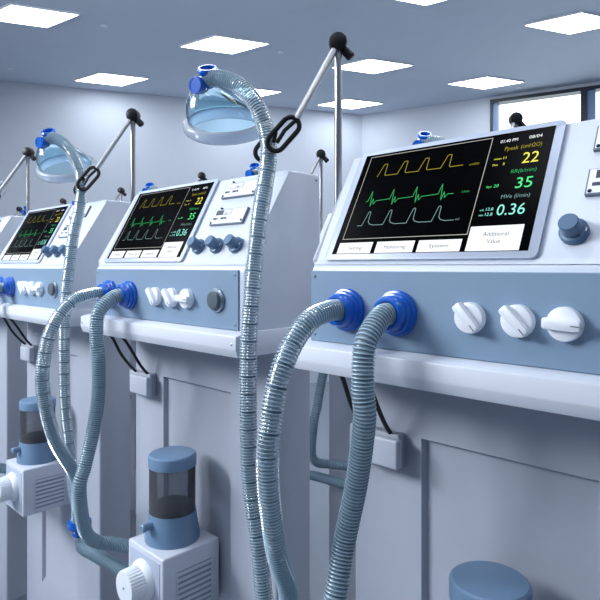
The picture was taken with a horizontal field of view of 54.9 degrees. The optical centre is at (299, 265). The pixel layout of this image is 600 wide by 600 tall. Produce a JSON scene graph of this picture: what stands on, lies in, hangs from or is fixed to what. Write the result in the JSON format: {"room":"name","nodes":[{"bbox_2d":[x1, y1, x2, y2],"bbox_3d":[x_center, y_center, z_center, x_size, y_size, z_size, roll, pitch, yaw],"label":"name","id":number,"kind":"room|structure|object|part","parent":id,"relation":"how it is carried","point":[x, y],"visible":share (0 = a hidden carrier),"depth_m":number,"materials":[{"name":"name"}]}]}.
{"room":"hospital room","nodes":[
{"label":"hospital room","id":0,"kind":"room"},
{"bbox_2d":[0,382,328,599],"bbox_3d":[0.659,1.450,3.122,13.800,0.050,11.800,0,0,44],"label":"floor","id":1,"kind":"structure","parent":0,"point":[319,492],"depth_m":3.28,"materials":[{"name":"plastic"}]},
{"bbox_2d":[0,216,26,599],"bbox_3d":[-1.491,0.475,2.628,0.811,1.900,0.262,0,0,44],"label":"ventilator","id":2,"kind":"object","parent":1,"relation":"on","point":[13,370],"visible":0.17,"depth_m":2.41,"materials":[{"name":"white plastic"}]},
{"bbox_2d":[13,206,21,215],"bbox_3d":[-2.066,0.475,4.366,0.811,1.900,0.262,0,0,44],"label":"ventilator","id":3,"kind":"object","parent":1,"relation":"on","point":[18,208],"visible":0.03,"depth_m":4.60,"materials":[{"name":"black plastic"}]},
{"bbox_2d":[59,198,66,204],"bbox_3d":[-1.484,0.475,3.801,0.811,1.900,0.262,0,0,44],"label":"ventilator","id":4,"kind":"object","parent":1,"relation":"on","point":[63,201],"visible":0.06,"depth_m":4.03,"materials":[{"name":"black plastic"}]},
{"bbox_3d":[-1.790,0.201,3.858,0.541,1.226,0.241,0,0,44],"label":"breathing circuit","id":5,"kind":"object","parent":4,"relation":"attached to","visible":0},
{"bbox_2d":[21,206,25,215],"bbox_3d":[-1.904,-0.343,4.153,0.188,0.173,0.154,0,0,-17],"label":"mask","id":6,"kind":"object","parent":5,"relation":"attached to","point":[23,212],"visible":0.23,"depth_m":4.08,"materials":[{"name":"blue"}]},
{"bbox_2d":[0,147,129,599],"bbox_3d":[-0.909,0.475,2.064,0.811,1.900,0.262,0,0,44],"label":"ventilator","id":7,"kind":"object","parent":1,"relation":"on","point":[31,263],"visible":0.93,"depth_m":1.90,"materials":[{"name":"white plastic"}]},
{"bbox_2d":[0,282,5,473],"bbox_3d":[-1.216,0.201,2.117,0.545,1.226,0.248,0,0,44],"label":"breathing circuit","id":8,"kind":"object","parent":7,"relation":"attached to","point":[2,465],"visible":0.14,"depth_m":2.05,"materials":[{"name":"blue plastic"}]},
{"bbox_2d":[0,181,6,195],"bbox_3d":[-1.330,-0.343,2.415,0.188,0.173,0.154,0,0,-17],"label":"mask","id":9,"kind":"object","parent":8,"relation":"attached to","point":[4,190],"visible":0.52,"depth_m":2.42,"materials":[{"name":"white"}]},
{"bbox_3d":[-0.927,0.072,1.936,0.044,0.044,0.012,0,0,44],"label":"white knob","id":10,"kind":"part","parent":7,"relation":"part of","materials":[{"name":"white plastic"}]},
{"bbox_3d":[-0.924,0.070,1.945,0.611,0.123,0.006,0,0,44],"label":"control panel","id":11,"kind":"part","parent":7,"relation":"part of","materials":[{"name":"plastic"}]},
{"bbox_3d":[-0.878,0.072,1.889,0.044,0.044,0.012,0,0,44],"label":"white knob","id":12,"kind":"part","parent":7,"relation":"part of","materials":[{"name":"white plastic"}]},
{"bbox_3d":[-1.072,-0.440,2.308,0.038,0.040,0.020,0,0,5],"label":"clamp handle","id":13,"kind":"part","parent":7,"relation":"part of","materials":[{"name":"black plastic"}]},
{"bbox_2d":[0,396,69,516],"bbox_3d":[-0.904,0.629,1.937,0.155,0.356,0.212,0,0,44],"label":"humidifier","id":14,"kind":"object","parent":7,"relation":"attached to","point":[34,482],"visible":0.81,"depth_m":1.90,"materials":[{"name":"plastic"}]},
{"bbox_3d":[-0.941,0.732,1.901,0.130,0.129,0.006,0,0,44],"label":"panel","id":15,"kind":"part","parent":14,"relation":"part of","materials":[{"name":"plastic"}]},
{"bbox_2d":[11,396,56,465],"bbox_3d":[-0.897,0.554,1.954,0.131,0.206,0.150,0,0,44],"label":"jar","id":16,"kind":"object","parent":14,"relation":"on","point":[33,449],"depth_m":1.91,"materials":[{"name":"blue plastic"}]},
{"bbox_2d":[34,472,64,511],"bbox_3d":[-0.827,0.746,1.908,0.004,0.103,0.101,0,0,44],"label":"vent grille","id":17,"kind":"object","parent":14,"relation":"attached to","point":[49,487],"depth_m":1.91,"materials":[{"name":"white plastic"}]},
{"bbox_2d":[0,204,71,263],"bbox_3d":[-0.949,-0.111,2.057,0.373,0.205,0.115,0,0,44],"label":"monitor","id":18,"kind":"object","parent":7,"relation":"on","point":[41,227],"depth_m":2.03,"materials":[{"name":"plastic"}]},
{"bbox_3d":[-0.836,0.072,1.847,0.044,0.044,0.012,0,0,44],"label":"white knob","id":19,"kind":"part","parent":7,"relation":"part of","materials":[{"name":"white plastic"}]},
{"bbox_2d":[0,302,92,326],"bbox_3d":[-0.857,0.156,2.014,0.667,0.050,0.259,0,0,44],"label":"shelf","id":20,"kind":"object","parent":7,"relation":"attached to","point":[33,312],"depth_m":1.83,"materials":[{"name":"white plastic"}]},
{"bbox_3d":[-0.817,-0.047,1.867,0.037,0.040,0.039,0,0,44],"label":"rotary knob","id":21,"kind":"part","parent":7,"relation":"part of","materials":[{"name":"blue plastic"}]},
{"bbox_3d":[-0.770,-0.047,1.821,0.037,0.040,0.039,0,0,44],"label":"rotary knob","id":22,"kind":"part","parent":7,"relation":"part of","materials":[{"name":"blue plastic"}]},
{"bbox_3d":[-0.723,-0.047,1.775,0.037,0.040,0.039,0,0,44],"label":"rotary knob","id":23,"kind":"part","parent":7,"relation":"part of","materials":[{"name":"blue plastic"}]},
{"bbox_3d":[-0.741,-0.110,1.855,0.116,0.039,0.025,0,0,44],"label":"name plate","id":24,"kind":"part","parent":7,"relation":"part of","materials":[{"name":"white plastic"}]},
{"bbox_3d":[-0.717,-0.174,1.880,0.116,0.039,0.025,0,0,44],"label":"name plate","id":25,"kind":"part","parent":7,"relation":"part of","materials":[{"name":"white plastic"}]},
{"bbox_2d":[114,187,135,512],"bbox_3d":[-0.901,0.475,3.237,0.811,1.900,0.262,0,0,44],"label":"ventilator","id":26,"kind":"object","parent":1,"relation":"on","point":[121,191],"visible":0.04,"depth_m":3.33,"materials":[{"name":"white plastic"}]},
{"bbox_2d":[73,108,319,599],"bbox_3d":[-0.327,0.475,1.499,0.811,1.900,0.262,0,0,44],"label":"ventilator","id":27,"kind":"object","parent":1,"relation":"on","point":[177,256],"visible":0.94,"depth_m":1.35,"materials":[{"name":"white plastic"}]},
{"bbox_2d":[34,132,128,576],"bbox_3d":[-0.634,0.201,1.552,0.545,1.226,0.248,0,0,44],"label":"breathing circuit","id":28,"kind":"object","parent":27,"relation":"attached to","point":[89,544],"visible":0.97,"depth_m":1.46,"materials":[{"name":"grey plastic"}]},
{"bbox_2d":[35,128,96,183],"bbox_3d":[-0.748,-0.343,1.850,0.188,0.173,0.154,0,0,-17],"label":"mask","id":29,"kind":"object","parent":28,"relation":"attached to","point":[42,145],"visible":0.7,"depth_m":1.82,"materials":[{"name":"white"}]},
{"bbox_2d":[35,154,96,183],"bbox_3d":[-0.748,-0.315,1.850,0.172,0.117,0.171,0,0,44],"label":"cushion","id":30,"kind":"object","parent":29,"relation":"on","point":[42,164],"depth_m":1.83,"materials":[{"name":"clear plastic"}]},
{"bbox_3d":[-0.490,-0.440,1.743,0.038,0.040,0.020,0,0,5],"label":"clamp handle","id":31,"kind":"part","parent":27,"relation":"part of","materials":[{"name":"black plastic"}]},
{"bbox_3d":[-0.345,0.072,1.371,0.044,0.044,0.012,0,0,44],"label":"white knob","id":32,"kind":"part","parent":27,"relation":"part of","materials":[{"name":"white plastic"}]},
{"bbox_2d":[104,179,219,262],"bbox_3d":[-0.366,-0.111,1.492,0.373,0.205,0.115,0,0,44],"label":"monitor","id":33,"kind":"object","parent":27,"relation":"on","point":[158,225],"depth_m":1.46,"materials":[{"name":"plastic"}]},
{"bbox_2d":[116,446,218,599],"bbox_3d":[-0.322,0.629,1.372,0.155,0.356,0.212,0,0,44],"label":"humidifier","id":34,"kind":"object","parent":27,"relation":"attached to","point":[174,558],"visible":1,"depth_m":1.34,"materials":[{"name":"plastic"}]},
{"bbox_3d":[-0.359,0.732,1.337,0.130,0.129,0.006,0,0,44],"label":"panel","id":35,"kind":"part","parent":34,"relation":"part of","materials":[{"name":"plastic"}]},
{"bbox_2d":[140,446,199,549],"bbox_3d":[-0.315,0.554,1.390,0.131,0.206,0.150,0,0,44],"label":"jar","id":36,"kind":"object","parent":34,"relation":"on","point":[172,523],"depth_m":1.36,"materials":[{"name":"blue plastic"}]},
{"bbox_2d":[176,557,212,599],"bbox_3d":[-0.244,0.746,1.343,0.004,0.103,0.101,0,0,44],"label":"vent grille","id":37,"kind":"object","parent":34,"relation":"attached to","point":[194,577],"depth_m":1.34,"materials":[{"name":"white plastic"}]},
{"bbox_3d":[-0.342,0.070,1.380,0.611,0.123,0.006,0,0,44],"label":"control panel","id":38,"kind":"part","parent":27,"relation":"part of","materials":[{"name":"blue plastic"}]},
{"bbox_3d":[-0.296,0.072,1.324,0.044,0.044,0.012,0,0,44],"label":"white knob","id":39,"kind":"part","parent":27,"relation":"part of","materials":[{"name":"white plastic"}]},
{"bbox_3d":[-0.253,0.072,1.282,0.044,0.044,0.012,0,0,44],"label":"white knob","id":40,"kind":"part","parent":27,"relation":"part of","materials":[{"name":"white plastic"}]},
{"bbox_2d":[81,313,310,357],"bbox_3d":[-0.275,0.156,1.449,0.667,0.050,0.259,0,0,44],"label":"shelf","id":41,"kind":"object","parent":27,"relation":"attached to","point":[212,337],"depth_m":1.25,"materials":[{"name":"white plastic"}]},
{"bbox_3d":[-0.235,-0.047,1.302,0.037,0.040,0.039,0,0,44],"label":"rotary knob","id":42,"kind":"part","parent":27,"relation":"part of","materials":[{"name":"blue plastic"}]},
{"bbox_3d":[-0.188,-0.047,1.256,0.037,0.040,0.039,0,0,44],"label":"rotary knob","id":43,"kind":"part","parent":27,"relation":"part of","materials":[{"name":"blue plastic"}]},
{"bbox_3d":[-0.159,-0.110,1.290,0.116,0.039,0.025,0,0,44],"label":"name plate","id":44,"kind":"part","parent":27,"relation":"part of","materials":[{"name":"white plastic"}]},
{"bbox_3d":[-0.141,-0.047,1.210,0.037,0.040,0.039,0,0,44],"label":"rotary knob","id":45,"kind":"part","parent":27,"relation":"part of","materials":[{"name":"blue plastic"}]},
{"bbox_3d":[-0.135,-0.174,1.315,0.116,0.039,0.025,0,0,44],"label":"name plate","id":46,"kind":"part","parent":27,"relation":"part of","materials":[{"name":"white plastic"}]},
{"bbox_2d":[197,172,207,181],"bbox_3d":[-0.319,0.475,2.672,0.811,1.900,0.262,0,0,44],"label":"ventilator","id":47,"kind":"object","parent":1,"relation":"on","point":[201,175],"visible":0.02,"depth_m":2.90,"materials":[{"name":"black plastic"}]},
{"bbox_2d":[147,185,158,189],"bbox_3d":[-0.626,0.201,2.725,0.545,1.226,0.248,0,0,44],"label":"breathing circuit","id":48,"kind":"object","parent":47,"relation":"attached to","point":[152,186],"visible":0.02,"depth_m":2.92,"materials":[{"name":"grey plastic"}]},
{"bbox_2d":[142,182,153,190],"bbox_3d":[-0.740,-0.343,3.023,0.188,0.173,0.154,0,0,-17],"label":"mask","id":49,"kind":"object","parent":48,"relation":"attached to","point":[147,185],"visible":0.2,"depth_m":2.95,"materials":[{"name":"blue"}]},
{"bbox_2d":[309,149,355,599],"bbox_3d":[0.263,0.475,2.107,0.811,1.900,0.262,0,0,44],"label":"ventilator","id":50,"kind":"object","parent":1,"relation":"on","point":[340,413],"visible":0.02,"depth_m":2.25,"materials":[{"name":"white plastic"}]},
{"bbox_2d":[252,166,347,488],"bbox_3d":[-0.044,0.201,2.161,0.545,1.226,0.248,0,0,44],"label":"breathing circuit","id":51,"kind":"object","parent":50,"relation":"attached to","point":[316,476],"visible":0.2,"depth_m":2.06,"materials":[{"name":"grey plastic"}]},
{"bbox_2d":[245,163,259,176],"bbox_3d":[-0.157,-0.343,2.459,0.188,0.173,0.154,0,0,-17],"label":"mask","id":52,"kind":"object","parent":51,"relation":"attached to","point":[250,172],"visible":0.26,"depth_m":2.38,"materials":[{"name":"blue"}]},
{"bbox_2d":[253,32,599,599],"bbox_3d":[0.256,0.475,0.934,0.811,1.900,0.262,0,0,44],"label":"ventilator","id":53,"kind":"object","parent":1,"relation":"on","point":[484,248],"visible":0.93,"depth_m":0.88,"materials":[{"name":"white plastic"}]},
{"bbox_2d":[202,69,395,599],"bbox_3d":[-0.052,0.201,0.988,0.545,1.226,0.248,0,0,44],"label":"breathing circuit","id":54,"kind":"object","parent":53,"relation":"attached to","point":[259,459],"visible":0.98,"depth_m":0.87,"materials":[{"name":"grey plastic"}]},
{"bbox_2d":[183,64,258,145],"bbox_3d":[-0.165,-0.343,1.286,0.188,0.173,0.154,0,0,-17],"label":"mask","id":55,"kind":"object","parent":54,"relation":"attached to","point":[198,88],"visible":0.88,"depth_m":1.25,"materials":[{"name":"blue"}]},
{"bbox_2d":[183,106,258,145],"bbox_3d":[-0.165,-0.315,1.286,0.172,0.117,0.171,0,0,44],"label":"cushion","id":56,"kind":"object","parent":55,"relation":"on","point":[193,117],"depth_m":1.25,"materials":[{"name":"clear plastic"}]},
{"bbox_3d":[0.092,-0.440,1.179,0.038,0.040,0.020,0,0,5],"label":"clamp handle","id":57,"kind":"part","parent":53,"relation":"part of","materials":[{"name":"black plastic"}]},
{"bbox_2d":[325,120,566,260],"bbox_3d":[0.216,-0.111,0.927,0.373,0.205,0.115,0,0,44],"label":"monitor","id":58,"kind":"object","parent":53,"relation":"on","point":[494,195],"depth_m":0.89,"materials":[{"name":"plastic"}]},
{"bbox_2d":[294,337,599,420],"bbox_3d":[0.308,0.156,0.884,0.667,0.050,0.259,0,0,44],"label":"shelf","id":59,"kind":"object","parent":53,"relation":"attached to","point":[567,388],"depth_m":0.78,"materials":[{"name":"white plastic"}]},
{"bbox_3d":[0.240,0.070,0.816,0.611,0.123,0.006,0,0,44],"label":"control panel","id":60,"kind":"part","parent":53,"relation":"part of","materials":[{"name":"blue plastic"}]},
{"bbox_3d":[0.237,0.072,0.807,0.044,0.044,0.012,0,0,44],"label":"white knob","id":61,"kind":"part","parent":53,"relation":"part of","materials":[{"name":"white plastic"}]},
{"bbox_2d":[449,561,532,599],"bbox_3d":[0.260,0.629,0.808,0.155,0.356,0.212,0,0,44],"label":"humidifier","id":62,"kind":"object","parent":53,"relation":"attached to","point":[470,580],"visible":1,"depth_m":0.82,"materials":[{"name":"plastic"}]},
{"bbox_3d":[0.286,0.072,0.759,0.044,0.044,0.012,0,0,44],"label":"white knob","id":63,"kind":"part","parent":53,"relation":"part of","materials":[{"name":"white plastic"}]},
{"bbox_3d":[0.329,0.072,0.718,0.044,0.044,0.012,0,0,44],"label":"white knob","id":64,"kind":"part","parent":53,"relation":"part of","materials":[{"name":"white plastic"}]},
{"bbox_3d":[0.347,-0.047,0.737,0.037,0.040,0.039,0,0,44],"label":"rotary knob","id":65,"kind":"part","parent":53,"relation":"part of","materials":[{"name":"blue plastic"}]},
{"bbox_3d":[0.423,-0.110,0.726,0.116,0.039,0.025,0,0,44],"label":"name plate","id":66,"kind":"part","parent":53,"relation":"part of","materials":[{"name":"white plastic"}]},
{"bbox_3d":[0.448,-0.174,0.751,0.116,0.039,0.025,0,0,44],"label":"name plate","id":67,"kind":"part","parent":53,"relation":"part of","materials":[{"name":"white plastic"}]},
{"bbox_2d":[508,112,526,127],"bbox_3d":[0.846,0.475,1.543,0.811,1.900,0.262,0,0,44],"label":"ventilator","id":68,"kind":"object","parent":1,"relation":"on","point":[515,119],"visible":0.05,"depth_m":1.77,"materials":[{"name":"black plastic"}]},
{"bbox_2d":[422,135,445,142],"bbox_3d":[0.538,0.201,1.596,0.545,1.226,0.248,0,0,44],"label":"breathing circuit","id":69,"kind":"object","parent":68,"relation":"attached to","point":[431,138],"visible":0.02,"depth_m":1.80,"materials":[{"name":"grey plastic"}]},
{"bbox_2d":[412,131,431,144],"bbox_3d":[0.425,-0.343,1.894,0.188,0.173,0.154,0,0,-17],"label":"mask","id":70,"kind":"object","parent":69,"relation":"attached to","point":[422,135],"visible":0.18,"depth_m":1.82,"materials":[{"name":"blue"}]},
{"bbox_2d":[0,81,361,382],"bbox_3d":[-3.628,-0.237,5.779,9.500,3.325,0.120,0,0,-19],"label":"wall","id":71,"kind":"structure","parent":0,"point":[90,119],"depth_m":6.34,"materials":[{"name":"paint"}]},
{"bbox_2d":[0,0,599,114],"bbox_3d":[0.584,-1.940,2.982,14.082,0.080,11.494,0,0,44],"label":"ceiling","id":72,"kind":"structure","parent":0,"point":[447,41],"depth_m":4.95,"materials":[{"name":"paint"}]},
{"bbox_2d":[0,3,79,27],"bbox_3d":[-2.045,-1.893,4.370,0.707,0.014,0.345,0,0,-21],"label":"recessed light","id":73,"kind":"object","parent":72,"relation":"in","point":[11,12],"visible":1,"depth_m":4.35,"materials":[{"name":"white plastic"}]},
{"bbox_2d":[74,72,148,85],"bbox_3d":[-1.913,-1.893,5.849,0.707,0.014,0.345,0,0,-21],"label":"recessed light","id":74,"kind":"object","parent":72,"relation":"in","point":[100,77],"visible":1,"depth_m":5.84,"materials":[{"name":"white plastic"}]},
{"bbox_2d":[179,34,269,53],"bbox_3d":[-0.647,-1.893,4.938,0.707,0.014,0.345,0,0,-21],"label":"recessed light","id":75,"kind":"object","parent":72,"relation":"in","point":[214,43],"visible":1,"depth_m":4.92,"materials":[{"name":"white plastic"}]},
{"bbox_2d":[255,88,281,95],"bbox_3d":[-0.585,-1.893,6.292,0.707,0.014,0.345,0,0,-21],"label":"recessed light","id":76,"kind":"object","parent":72,"relation":"in","point":[263,92],"visible":0.31,"depth_m":6.24,"materials":[{"name":"white plastic"}]},
{"bbox_2d":[316,98,383,108],"bbox_3d":[0.584,-1.893,6.737,0.707,0.014,0.345,0,0,-21],"label":"recessed light","id":77,"kind":"object","parent":72,"relation":"in","point":[347,103],"visible":0.93,"depth_m":6.71,"materials":[{"name":"white plastic"}]},
{"bbox_2d":[330,58,413,73],"bbox_3d":[0.681,-1.893,5.465,0.707,0.014,0.345,0,0,-21],"label":"recessed light","id":78,"kind":"object","parent":72,"relation":"in","point":[368,65],"visible":1,"depth_m":5.43,"materials":[{"name":"white plastic"}]},
{"bbox_2d":[398,0,445,5],"bbox_3d":[0.865,-1.893,3.981,0.707,0.014,0.345,0,0,-21],"label":"recessed light","id":79,"kind":"object","parent":72,"relation":"in","point":[420,2],"visible":1,"depth_m":4.12,"materials":[{"name":"white plastic"}]},
{"bbox_2d":[447,75,524,88],"bbox_3d":[1.917,-1.893,5.957,0.707,0.014,0.345,0,0,-21],"label":"recessed light","id":80,"kind":"object","parent":72,"relation":"in","point":[484,82],"visible":1,"depth_m":5.94,"materials":[{"name":"white plastic"}]},
{"bbox_2d":[523,11,599,33],"bbox_3d":[2.147,-1.893,4.499,0.707,0.014,0.345,0,0,-21],"label":"recessed light","id":81,"kind":"object","parent":72,"relation":"in","point":[581,21],"visible":1,"depth_m":4.49,"materials":[{"name":"white plastic"}]},
{"bbox_2d":[362,82,599,155],"bbox_3d":[5.244,-0.237,4.794,10.200,3.325,0.140,0,0,30],"label":"wall","id":82,"kind":"structure","parent":0,"point":[396,128],"depth_m":6.84,"materials":[{"name":"paint"}]},
{"bbox_2d":[490,85,599,131],"bbox_3d":[3.782,-0.955,5.588,3.740,1.810,0.130,0,0,30],"label":"window","id":83,"kind":"structure","parent":82,"relation":"in","point":[588,93],"depth_m":6.13,"materials":[{"name":"clear glass"}]}
]}

